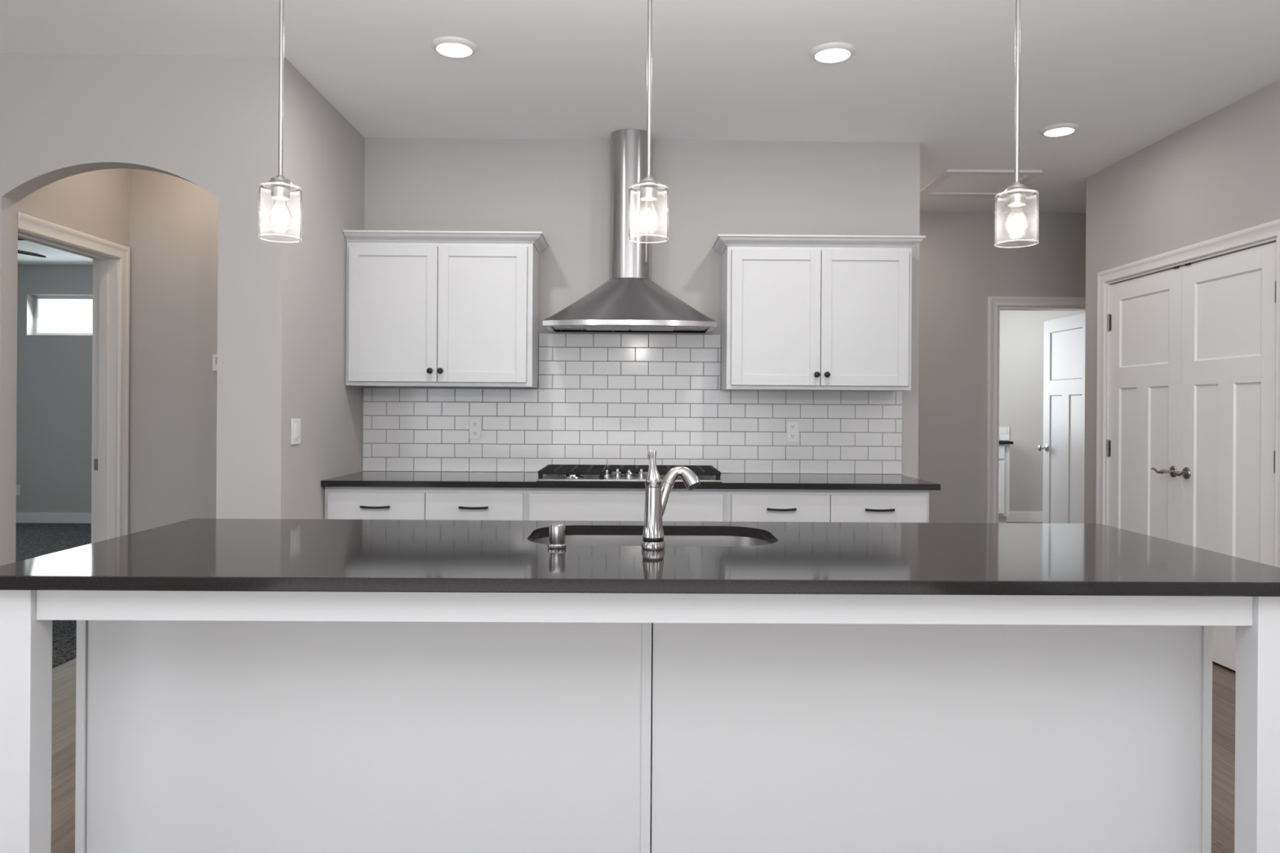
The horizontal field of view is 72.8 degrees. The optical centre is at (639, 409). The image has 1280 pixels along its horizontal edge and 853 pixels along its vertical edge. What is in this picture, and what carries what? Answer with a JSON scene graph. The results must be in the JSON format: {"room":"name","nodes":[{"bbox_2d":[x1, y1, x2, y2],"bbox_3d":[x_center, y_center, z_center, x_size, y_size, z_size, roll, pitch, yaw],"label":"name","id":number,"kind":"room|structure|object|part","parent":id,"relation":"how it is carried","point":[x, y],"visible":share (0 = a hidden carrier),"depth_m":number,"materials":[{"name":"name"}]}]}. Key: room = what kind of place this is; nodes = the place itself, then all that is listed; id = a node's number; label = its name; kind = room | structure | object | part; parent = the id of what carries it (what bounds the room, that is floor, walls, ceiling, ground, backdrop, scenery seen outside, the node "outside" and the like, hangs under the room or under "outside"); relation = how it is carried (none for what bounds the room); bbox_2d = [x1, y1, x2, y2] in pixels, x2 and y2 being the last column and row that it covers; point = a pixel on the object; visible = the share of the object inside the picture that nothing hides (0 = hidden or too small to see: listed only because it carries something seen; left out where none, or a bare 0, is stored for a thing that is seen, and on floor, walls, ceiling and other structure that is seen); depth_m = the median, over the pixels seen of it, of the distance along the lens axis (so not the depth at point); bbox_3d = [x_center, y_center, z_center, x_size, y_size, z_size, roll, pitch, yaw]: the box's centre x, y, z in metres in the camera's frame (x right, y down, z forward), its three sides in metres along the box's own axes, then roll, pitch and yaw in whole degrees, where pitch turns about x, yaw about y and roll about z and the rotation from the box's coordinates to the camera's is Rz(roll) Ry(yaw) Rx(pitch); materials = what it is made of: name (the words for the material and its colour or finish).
{"room":"kitchen","nodes":[
{"label":"kitchen","id":0,"kind":"room"},
{"bbox_2d":[16,264,93,512],"bbox_3d":[-5.186,-0.159,9.441,4.750,2.790,0.150,0,0,0],"label":"wall","id":1,"kind":"structure","parent":0,"point":[54,402],"depth_m":9.36,"materials":[{"name":"grey paint"}]},
{"bbox_2d":[16,484,20,495],"bbox_3d":[-6.708,0.869,9.351,0.070,0.115,0.010,0,0,0],"label":"wall outlet","id":2,"kind":"object","parent":1,"relation":"attached to","point":[18,486],"visible":0.56,"depth_m":9.35,"materials":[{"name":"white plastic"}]},
{"bbox_2d":[16,512,91,523],"bbox_3d":[-5.255,1.173,9.358,4.630,0.114,0.015,0,0,0],"label":"baseboard","id":3,"kind":"structure","parent":1,"relation":"attached to","point":[21,517],"depth_m":9.34,"materials":[{"name":"white paint"}]},
{"bbox_2d":[33,295,93,335],"bbox_3d":[-5.806,-1.018,9.489,1.600,0.440,0.035,0,0,0],"label":"window","id":4,"kind":"structure","parent":1,"relation":"in","point":[36,327],"depth_m":9.47,"materials":[{"name":"white paint"}]},
{"bbox_2d":[17,168,129,247],"bbox_3d":[-2.853,-0.143,6.616,0.120,2.790,5.530,0,0,0],"label":"wall","id":5,"kind":"structure","parent":0,"point":[95,203],"depth_m":4.38,"materials":[{"name":"grey paint"}]},
{"bbox_2d":[17,229,118,543],"bbox_3d":[-2.842,0.217,4.240,0.127,2.070,0.772,0,0,0],"label":"trim","id":6,"kind":"structure","parent":5,"relation":"attached to","point":[105,268],"depth_m":4.61,"materials":[{"name":"white paint"}]},
{"bbox_3d":[-2.882,0.291,4.605,0.024,0.060,0.004,0,0,0],"label":"strike plate","id":7,"kind":"part","parent":6,"relation":"part of","materials":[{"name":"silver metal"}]},
{"bbox_2d":[17,212,129,537],"bbox_3d":[-2.769,0.188,4.275,0.021,2.129,0.844,0,0,0],"label":"trim","id":8,"kind":"structure","parent":5,"relation":"attached to","point":[26,223],"depth_m":4.63,"materials":[{"name":"white paint"}]},
{"bbox_2d":[0,53,294,565],"bbox_3d":[-4.538,-0.154,3.800,5.973,2.790,0.120,0,0,0],"label":"wall","id":9,"kind":"structure","parent":0,"point":[211,122],"depth_m":3.76,"materials":[{"name":"grey paint"}]},
{"bbox_2d":[128,168,217,534],"bbox_3d":[-2.229,-0.140,4.785,1.103,2.790,0.120,0,0,0],"label":"wall","id":10,"kind":"structure","parent":0,"point":[174,220],"depth_m":4.72,"materials":[{"name":"grey paint"}]},
{"bbox_2d":[212,354,217,371],"bbox_3d":[-2.268,-0.253,4.712,0.096,0.090,0.025,0,0,0],"label":"thermostat","id":11,"kind":"object","parent":10,"relation":"attached to","point":[214,356],"visible":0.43,"depth_m":4.70,"materials":[{"name":"white plastic"}]},
{"bbox_2d":[291,67,364,519],"bbox_3d":[-1.615,-0.136,4.384,0.120,2.790,1.010,0,0,0],"label":"wall","id":12,"kind":"structure","parent":0,"point":[329,151],"depth_m":4.24,"materials":[{"name":"grey paint"}]},
{"bbox_2d":[291,418,300,444],"bbox_3d":[-1.548,0.099,3.913,0.010,0.116,0.097,0,0,0],"label":"light switch","id":13,"kind":"object","parent":12,"relation":"attached to","point":[295,423],"visible":1,"depth_m":3.90,"materials":[{"name":"white plastic"}]},
{"bbox_2d":[15,522,1235,852],"bbox_3d":[-0.967,1.311,1.294,13.300,0.106,17.800,0,0,0],"label":"floor","id":14,"kind":"structure","parent":0,"point":[64,675],"depth_m":3.51,"materials":[{"name":"brown wood"}]},
{"bbox_2d":[324,486,527,520],"bbox_3d":[-1.060,0.821,4.560,0.994,0.884,0.662,0,0,0],"label":"base cabinet","id":15,"kind":"object","parent":14,"relation":"on","point":[340,502],"visible":0.16,"depth_m":4.26,"materials":[{"name":"white paint"}]},
{"bbox_3d":[-1.295,0.477,4.247,0.144,0.014,0.030,0,0,0],"label":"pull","id":16,"kind":"part","parent":15,"relation":"part of","materials":[{"name":"black metal"}]},
{"bbox_3d":[-1.295,0.482,4.271,0.475,0.150,0.020,0,0,0],"label":"drawer","id":17,"kind":"part","parent":15,"relation":"part of","materials":[{"name":"white paint"}]},
{"bbox_3d":[-0.814,0.480,4.250,0.144,0.014,0.030,0,0,0],"label":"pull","id":18,"kind":"part","parent":15,"relation":"part of","materials":[{"name":"black metal"}]},
{"bbox_3d":[-0.815,0.485,4.274,0.479,0.150,0.020,0,0,0],"label":"drawer","id":19,"kind":"part","parent":15,"relation":"part of","materials":[{"name":"white paint"}]},
{"bbox_2d":[526,488,726,521],"bbox_3d":[-0.069,0.828,4.567,0.987,0.884,0.662,0,0,0],"label":"base cabinet","id":20,"kind":"object","parent":14,"relation":"on","point":[543,504],"visible":0.03,"depth_m":4.27,"materials":[{"name":"white paint"}]},
{"bbox_2d":[0,590,1279,852],"bbox_3d":[0.011,0.828,2.325,2.778,0.884,0.929,0,0,0],"label":"kitchen island","id":21,"kind":"object","parent":14,"relation":"on","point":[207,722],"visible":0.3,"depth_m":2.12,"materials":[{"name":"white paint"}]},
{"bbox_3d":[-1.338,0.819,1.887,0.073,0.884,0.071,0,0,0],"label":"post","id":22,"kind":"part","parent":21,"relation":"part of","materials":[{"name":"white paint"}]},
{"bbox_3d":[-0.661,0.824,2.130,1.375,0.884,0.018,0,0,0],"label":"panel","id":23,"kind":"part","parent":21,"relation":"part of","materials":[{"name":"white paint"}]},
{"bbox_2d":[0,518,1279,596],"bbox_3d":[0.028,0.371,2.299,2.902,0.030,0.953,0,0,0],"label":"island countertop","id":24,"kind":"structure","parent":21,"relation":"on","point":[193,554],"depth_m":2.04,"materials":[{"name":"stone"}]},
{"bbox_2d":[547,523,566,549],"bbox_3d":[-0.212,0.324,2.227,0.048,0.061,0.048,0,0,0],"label":"air gap","id":25,"kind":"object","parent":24,"relation":"in","point":[557,531],"visible":1,"depth_m":2.21,"materials":[{"name":"silver metal"}]},
{"bbox_2d":[533,534,770,546],"bbox_3d":[0.034,0.478,2.467,0.728,0.184,0.435,0,0,0],"label":"sink","id":26,"kind":"object","parent":24,"relation":"in","point":[575,540],"visible":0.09,"depth_m":2.67,"materials":[{"name":"grey metal"}]},
{"bbox_2d":[641,448,701,550],"bbox_3d":[0.078,0.229,2.249,0.163,0.254,0.070,0,0,-28],"label":"kitchen faucet","id":27,"kind":"object","parent":24,"relation":"on","point":[657,491],"visible":1,"depth_m":2.21,"materials":[{"name":"silver metal"}]},
{"bbox_3d":[0.035,0.141,2.221,0.040,0.078,0.034,0,0,0],"label":"lever handle","id":28,"kind":"part","parent":27,"relation":"part of","materials":[{"name":"silver metal"}]},
{"bbox_3d":[0.060,0.231,2.245,0.028,0.104,0.072,0,0,34],"label":"spout","id":29,"kind":"part","parent":27,"relation":"part of","materials":[{"name":"silver metal"}]},
{"bbox_3d":[0.716,0.833,2.139,1.372,0.884,0.018,0,0,0],"label":"panel","id":30,"kind":"part","parent":21,"relation":"part of","materials":[{"name":"white paint"}]},
{"bbox_3d":[1.365,0.837,1.905,0.073,0.884,0.071,0,0,0],"label":"post","id":31,"kind":"part","parent":21,"relation":"part of","materials":[{"name":"white paint"}]},
{"bbox_2d":[726,488,928,522],"bbox_3d":[0.926,0.834,4.574,1.000,0.884,0.662,0,0,0],"label":"base cabinet","id":32,"kind":"object","parent":14,"relation":"on","point":[742,504],"visible":0.27,"depth_m":4.28,"materials":[{"name":"white paint"}]},
{"bbox_2d":[320,471,940,490],"bbox_3d":[-0.044,0.371,4.572,3.029,0.030,0.654,0,0,0],"label":"countertop","id":33,"kind":"structure","parent":32,"relation":"on","point":[363,478],"depth_m":4.26,"materials":[{"name":"stone"}]},
{"bbox_2d":[536,464,722,482],"bbox_3d":[-0.054,0.330,4.535,0.916,0.052,0.530,0,0,0],"label":"gas cooktop","id":34,"kind":"object","parent":33,"relation":"in","point":[552,473],"visible":0.72,"depth_m":4.40,"materials":[{"name":"black metal"}]},
{"bbox_3d":[-0.341,0.336,4.408,0.116,0.013,0.116,0,0,0],"label":"burner","id":35,"kind":"part","parent":34,"relation":"part of","materials":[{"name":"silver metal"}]},
{"bbox_3d":[-0.166,0.334,4.344,0.040,0.021,0.040,0,0,0],"label":"control knob","id":36,"kind":"part","parent":34,"relation":"part of","materials":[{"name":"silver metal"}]},
{"bbox_3d":[-0.114,0.334,4.414,0.040,0.021,0.040,0,0,0],"label":"control knob","id":37,"kind":"part","parent":34,"relation":"part of","materials":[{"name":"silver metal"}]},
{"bbox_3d":[-0.055,0.334,4.345,0.040,0.021,0.040,0,0,0],"label":"control knob","id":38,"kind":"part","parent":34,"relation":"part of","materials":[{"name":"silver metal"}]},
{"bbox_3d":[-0.054,0.338,4.640,0.136,0.013,0.136,0,0,0],"label":"burner","id":39,"kind":"part","parent":34,"relation":"part of","materials":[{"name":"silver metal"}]},
{"bbox_3d":[0.007,0.335,4.415,0.040,0.021,0.040,0,0,0],"label":"control knob","id":40,"kind":"part","parent":34,"relation":"part of","materials":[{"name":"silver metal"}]},
{"bbox_3d":[0.694,0.494,4.284,0.483,0.150,0.020,0,0,0],"label":"drawer","id":41,"kind":"part","parent":32,"relation":"part of","materials":[{"name":"white paint"}]},
{"bbox_3d":[0.694,0.490,4.260,0.144,0.014,0.030,0,0,0],"label":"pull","id":42,"kind":"part","parent":32,"relation":"part of","materials":[{"name":"black metal"}]},
{"bbox_3d":[1.176,0.498,4.288,0.474,0.150,0.020,0,0,0],"label":"drawer","id":43,"kind":"part","parent":32,"relation":"part of","materials":[{"name":"white paint"}]},
{"bbox_3d":[1.177,0.493,4.263,0.144,0.014,0.030,0,0,0],"label":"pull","id":44,"kind":"part","parent":32,"relation":"part of","materials":[{"name":"black metal"}]},
{"bbox_2d":[998,444,1009,523],"bbox_3d":[3.689,0.840,9.877,0.920,0.908,0.286,0,0,0],"label":"laundry cabinet","id":45,"kind":"object","parent":14,"relation":"on","point":[1004,449],"visible":0.2,"depth_m":9.76,"materials":[{"name":"white paint"}]},
{"bbox_3d":[3.880,0.868,9.745,0.410,0.595,0.020,0,0,0],"label":"door","id":46,"kind":"part","parent":45,"relation":"part of","materials":[{"name":"white paint"}]},
{"bbox_3d":[3.883,0.478,9.746,0.410,0.145,0.020,0,0,0],"label":"drawer","id":47,"kind":"part","parent":45,"relation":"part of","materials":[{"name":"white paint"}]},
{"bbox_2d":[999,440,1013,444],"bbox_3d":[3.698,0.369,9.869,0.960,0.031,0.309,0,0,0],"label":"countertop","id":48,"kind":"structure","parent":45,"relation":"on","point":[1000,442],"depth_m":9.72,"materials":[{"name":"black stone"}]},
{"bbox_2d":[0,0,1279,265],"bbox_3d":[-0.998,-1.587,1.243,13.400,0.120,17.900,0,0,0],"label":"ceiling","id":49,"kind":"structure","parent":0,"point":[939,75],"depth_m":3.80,"materials":[{"name":"white paint"}]},
{"bbox_2d":[17,238,45,257],"bbox_3d":[-4.581,-1.284,5.762,1.252,0.529,1.295,0,0,0],"label":"ceiling fan","id":50,"kind":"object","parent":49,"relation":"hanging from","point":[20,251],"visible":0.4,"depth_m":6.28,"materials":[{"name":"grey"}]},
{"bbox_3d":[-4.494,-1.134,6.148,0.136,0.049,0.545,0,0,20],"label":"blade","id":51,"kind":"part","parent":50,"relation":"part of","materials":[{"name":"grey"}]},
{"bbox_2d":[257,0,302,241],"bbox_3d":[-0.947,-0.988,2.294,0.120,1.074,0.120,0,0,0],"label":"pendant light","id":52,"kind":"object","parent":49,"relation":"hanging from","point":[280,187],"visible":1,"depth_m":2.29,"materials":[{"name":"silver metal"}]},
{"bbox_3d":[-0.950,-0.520,2.294,0.107,0.137,0.107,0,0,0],"label":"lamp shade","id":53,"kind":"part","parent":52,"relation":"part of","materials":[{"name":"clear glass"}]},
{"bbox_2d":[271,186,289,200],"bbox_3d":[-0.950,-0.571,2.294,0.047,0.027,0.047,0,0,0],"label":"socket","id":54,"kind":"object","parent":52,"relation":"attached to","point":[277,193],"depth_m":2.28,"materials":[{"name":"silver metal"}]},
{"bbox_3d":[-0.950,-0.518,2.294,0.055,0.078,0.055,0,0,0],"label":"bulb","id":55,"kind":"part","parent":52,"relation":"part of","materials":[{"name":"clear glass"}]},
{"bbox_3d":[-0.946,-1.053,2.294,0.012,0.894,0.012,0,0,0],"label":"rod","id":56,"kind":"part","parent":52,"relation":"part of","materials":[{"name":"silver metal"}]},
{"bbox_2d":[431,36,477,57],"bbox_3d":[-0.779,-1.513,3.645,0.192,0.023,0.192,0,0,0],"label":"recessed light","id":57,"kind":"object","parent":49,"relation":"in","point":[450,46],"visible":1,"depth_m":3.61,"materials":[{"name":"white plastic"}]},
{"bbox_2d":[627,0,669,242],"bbox_3d":[0.026,-0.985,2.300,0.120,1.068,0.120,0,0,0],"label":"pendant light","id":58,"kind":"object","parent":49,"relation":"hanging from","point":[648,187],"visible":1,"depth_m":2.29,"materials":[{"name":"silver metal"}]},
{"bbox_3d":[0.023,-0.519,2.300,0.107,0.137,0.107,0,0,0],"label":"lamp shade","id":59,"kind":"part","parent":58,"relation":"part of","materials":[{"name":"clear glass"}]},
{"bbox_3d":[0.023,-0.518,2.300,0.055,0.078,0.055,0,0,0],"label":"bulb","id":60,"kind":"part","parent":58,"relation":"part of","materials":[{"name":"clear glass"}]},
{"bbox_2d":[640,186,657,201],"bbox_3d":[0.023,-0.570,2.300,0.047,0.027,0.047,0,0,0],"label":"socket","id":61,"kind":"object","parent":58,"relation":"attached to","point":[646,193],"depth_m":2.28,"materials":[{"name":"silver metal"}]},
{"bbox_3d":[0.026,-1.050,2.300,0.012,0.888,0.012,0,0,0],"label":"rod","id":62,"kind":"part","parent":58,"relation":"part of","materials":[{"name":"silver metal"}]},
{"bbox_2d":[809,42,856,62],"bbox_3d":[0.816,-1.503,3.675,0.192,0.023,0.192,0,0,0],"label":"recessed light","id":63,"kind":"object","parent":49,"relation":"in","point":[830,52],"visible":1,"depth_m":3.64,"materials":[{"name":"white plastic"}]},
{"bbox_2d":[920,168,1042,196],"bbox_3d":[2.222,-1.496,5.750,0.600,0.018,0.610,0,0,0],"label":"attic hatch","id":64,"kind":"object","parent":49,"relation":"attached to","point":[952,182],"visible":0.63,"depth_m":5.72,"materials":[{"name":"white paint"}]},
{"bbox_3d":[2.222,-1.502,5.750,0.500,0.005,0.510,0,0,0],"label":"panel","id":65,"kind":"part","parent":64,"relation":"part of","materials":[{"name":"white paint"}]},
{"bbox_2d":[994,0,1039,247],"bbox_3d":[1.003,-0.976,2.307,0.120,1.074,0.120,0,0,0],"label":"pendant light","id":66,"kind":"object","parent":49,"relation":"hanging from","point":[1016,194],"visible":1,"depth_m":2.30,"materials":[{"name":"silver metal"}]},
{"bbox_2d":[1007,192,1026,207],"bbox_3d":[1.000,-0.556,2.307,0.047,0.027,0.047,0,0,0],"label":"socket","id":67,"kind":"object","parent":66,"relation":"attached to","point":[1014,199],"depth_m":2.29,"materials":[{"name":"silver metal"}]},
{"bbox_3d":[1.000,-0.506,2.307,0.107,0.134,0.107,0,0,0],"label":"lamp shade","id":68,"kind":"part","parent":66,"relation":"part of","materials":[{"name":"clear glass"}]},
{"bbox_3d":[1.000,-0.503,2.307,0.055,0.078,0.055,0,0,0],"label":"bulb","id":69,"kind":"part","parent":66,"relation":"part of","materials":[{"name":"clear glass"}]},
{"bbox_3d":[1.004,-1.040,2.307,0.012,0.896,0.012,0,0,0],"label":"rod","id":70,"kind":"part","parent":66,"relation":"part of","materials":[{"name":"silver metal"}]},
{"bbox_2d":[1039,123,1079,136],"bbox_3d":[2.249,-1.494,4.660,0.192,0.023,0.192,0,0,0],"label":"recessed light","id":71,"kind":"object","parent":49,"relation":"in","point":[1061,129],"visible":1,"depth_m":4.62,"materials":[{"name":"white plastic"}]},
{"bbox_2d":[363,137,919,479],"bbox_3d":[-0.052,-0.125,4.960,3.254,2.790,0.120,0,0,0],"label":"wall","id":72,"kind":"structure","parent":0,"point":[560,189],"depth_m":4.90,"materials":[{"name":"grey paint"}]},
{"bbox_2d":[342,230,548,387],"bbox_3d":[-1.033,-0.528,4.708,1.037,0.810,0.350,0,0,0],"label":"upper cabinet","id":73,"kind":"object","parent":72,"relation":"attached to","point":[425,308],"visible":1,"depth_m":4.57,"materials":[{"name":"white paint"}]},
{"bbox_3d":[-1.300,-0.505,4.576,0.464,0.716,0.020,0,0,0],"label":"door","id":74,"kind":"part","parent":73,"relation":"part of","materials":[{"name":"white paint"}]},
{"bbox_3d":[-1.101,-0.203,4.551,0.031,0.031,0.033,0,0,0],"label":"knob","id":75,"kind":"part","parent":73,"relation":"part of","materials":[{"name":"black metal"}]},
{"bbox_3d":[-1.046,-0.203,4.551,0.031,0.031,0.033,0,0,0],"label":"knob","id":76,"kind":"part","parent":73,"relation":"part of","materials":[{"name":"black metal"}]},
{"bbox_3d":[-1.031,-0.908,4.708,1.037,0.050,0.350,0,0,0],"label":"crown moulding","id":77,"kind":"part","parent":73,"relation":"part of","materials":[{"name":"white paint"}]},
{"bbox_3d":[-0.830,-0.502,4.579,0.466,0.716,0.020,0,0,0],"label":"door","id":78,"kind":"part","parent":73,"relation":"part of","materials":[{"name":"white paint"}]},
{"bbox_2d":[542,128,716,333],"bbox_3d":[-0.051,-0.976,4.670,0.907,1.086,0.438,0,0,0],"label":"range hood","id":79,"kind":"object","parent":72,"relation":"attached to","point":[629,301],"visible":0.99,"depth_m":4.70,"materials":[{"name":"silver metal"}]},
{"bbox_2d":[362,333,902,474],"bbox_3d":[-0.039,-0.036,4.895,3.038,0.782,0.009,0,0,0],"label":"backsplash","id":80,"kind":"structure","parent":72,"relation":"attached to","point":[611,399],"depth_m":4.89,"materials":[{"name":"white tile"}]},
{"bbox_2d":[469,418,481,439],"bbox_3d":[-0.926,0.109,4.880,0.068,0.114,0.009,0,0,0],"label":"wall outlet","id":81,"kind":"object","parent":80,"relation":"attached to","point":[475,424],"visible":1,"depth_m":4.88,"materials":[{"name":"white plastic"}]},
{"bbox_2d":[471,422,478,426],"bbox_3d":[-0.926,0.083,4.877,0.035,0.025,0.003,0,0,0],"label":"receptacle","id":82,"kind":"object","parent":81,"relation":"attached to","point":[473,424],"depth_m":4.88,"materials":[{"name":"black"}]},
{"bbox_2d":[471,431,478,435],"bbox_3d":[-0.926,0.136,4.877,0.035,0.025,0.003,0,0,0],"label":"receptacle","id":83,"kind":"object","parent":81,"relation":"attached to","point":[473,433],"depth_m":4.88,"materials":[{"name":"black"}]},
{"bbox_2d":[786,422,798,441],"bbox_3d":[0.860,0.126,4.892,0.068,0.114,0.009,0,0,0],"label":"wall outlet","id":84,"kind":"object","parent":80,"relation":"attached to","point":[792,427],"visible":1,"depth_m":4.89,"materials":[{"name":"white plastic"}]},
{"bbox_2d":[789,425,795,429],"bbox_3d":[0.860,0.099,4.889,0.035,0.025,0.003,0,0,0],"label":"receptacle","id":85,"kind":"object","parent":84,"relation":"attached to","point":[791,427],"depth_m":4.89,"materials":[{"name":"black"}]},
{"bbox_2d":[789,434,795,439],"bbox_3d":[0.860,0.152,4.889,0.035,0.025,0.003,0,0,0],"label":"receptacle","id":86,"kind":"object","parent":84,"relation":"attached to","point":[791,436],"depth_m":4.89,"materials":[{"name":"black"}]},
{"bbox_2d":[711,234,925,391],"bbox_3d":[0.949,-0.510,4.721,1.088,0.810,0.350,0,0,0],"label":"upper cabinet","id":87,"kind":"object","parent":72,"relation":"attached to","point":[806,313],"visible":1,"depth_m":4.59,"materials":[{"name":"white paint"}]},
{"bbox_3d":[0.718,-0.486,4.589,0.468,0.716,0.020,0,0,0],"label":"door","id":88,"kind":"part","parent":87,"relation":"part of","materials":[{"name":"white paint"}]},
{"bbox_3d":[0.929,-0.184,4.564,0.031,0.031,0.033,0,0,0],"label":"knob","id":89,"kind":"part","parent":87,"relation":"part of","materials":[{"name":"black metal"}]},
{"bbox_3d":[0.952,-0.889,4.721,1.088,0.050,0.350,0,0,0],"label":"crown moulding","id":90,"kind":"part","parent":87,"relation":"part of","materials":[{"name":"white paint"}]},
{"bbox_3d":[0.983,-0.184,4.565,0.031,0.031,0.033,0,0,0],"label":"knob","id":91,"kind":"part","parent":87,"relation":"part of","materials":[{"name":"black metal"}]},
{"bbox_3d":[1.188,-0.483,4.592,0.462,0.716,0.020,0,0,0],"label":"door","id":92,"kind":"part","parent":87,"relation":"part of","materials":[{"name":"white paint"}]},
{"bbox_2d":[918,211,1085,523],"bbox_3d":[3.510,-0.102,6.683,4.133,2.790,0.120,0,0,0],"label":"wall","id":93,"kind":"structure","parent":0,"point":[961,265],"depth_m":6.62,"materials":[{"name":"grey paint"}]},
{"bbox_2d":[986,296,1085,523],"bbox_3d":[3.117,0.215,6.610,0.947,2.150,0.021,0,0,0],"label":"trim","id":94,"kind":"structure","parent":93,"relation":"attached to","point":[993,302],"depth_m":6.61,"materials":[{"name":"white paint"}]},
{"bbox_2d":[1037,312,1085,523],"bbox_3d":[3.466,0.261,7.122,0.107,2.040,0.720,0,0,-2],"label":"door","id":95,"kind":"structure","parent":93,"relation":"in","point":[1064,362],"depth_m":7.14,"materials":[{"name":"white paint"}]},
{"bbox_3d":[3.440,0.327,7.418,0.073,0.062,0.062,0,0,0],"label":"handle","id":96,"kind":"part","parent":95,"relation":"part of","materials":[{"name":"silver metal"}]},
{"bbox_2d":[999,310,1085,511],"bbox_3d":[3.488,-0.102,10.083,4.133,2.790,0.120,0,0,0],"label":"wall","id":97,"kind":"structure","parent":0,"point":[1021,343],"depth_m":10.03,"materials":[{"name":"grey paint"}]},
{"bbox_2d":[999,426,1009,440],"bbox_3d":[3.741,0.276,10.019,1.048,0.156,0.008,0,0,0],"label":"backsplash","id":98,"kind":"structure","parent":97,"relation":"attached to","point":[1004,432],"depth_m":10.02,"materials":[{"name":"white tile"}]},
{"bbox_2d":[1006,511,1042,522],"bbox_3d":[3.876,1.235,10.019,3.100,0.120,0.013,0,0,0],"label":"baseboard","id":99,"kind":"structure","parent":97,"relation":"attached to","point":[1014,517],"depth_m":10.02,"materials":[{"name":"white paint"}]},
{"bbox_2d":[1084,79,1279,523],"bbox_3d":[2.987,-0.106,-0.975,0.120,2.790,13.210,0,0,0],"label":"wall","id":100,"kind":"structure","parent":0,"point":[1218,175],"depth_m":4.67,"materials":[{"name":"grey paint"}]},
{"bbox_2d":[1106,266,1182,542],"bbox_3d":[2.879,0.252,5.014,0.108,2.040,0.707,0,0,0],"label":"door","id":101,"kind":"structure","parent":100,"relation":"in","point":[1144,322],"depth_m":4.98,"materials":[{"name":"white paint"}]},
{"bbox_3d":[2.836,0.335,4.767,0.020,0.031,0.108,0,0,0],"label":"lever","id":102,"kind":"part","parent":101,"relation":"part of","materials":[{"name":"silver metal"}]},
{"bbox_2d":[1095,218,1279,567],"bbox_3d":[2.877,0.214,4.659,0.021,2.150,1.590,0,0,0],"label":"trim","id":103,"kind":"structure","parent":100,"relation":"attached to","point":[1271,229],"depth_m":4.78,"materials":[{"name":"white paint"}]},
{"bbox_2d":[1173,241,1276,671],"bbox_3d":[2.883,0.252,4.304,0.108,2.040,0.707,0,0,0],"label":"door","id":104,"kind":"structure","parent":100,"relation":"in","point":[1227,472],"depth_m":4.28,"materials":[{"name":"white paint"}]},
{"bbox_3d":[2.838,0.335,4.551,0.020,0.031,0.108,0,0,0],"label":"lever","id":105,"kind":"part","parent":104,"relation":"part of","materials":[{"name":"silver metal"}]}
]}

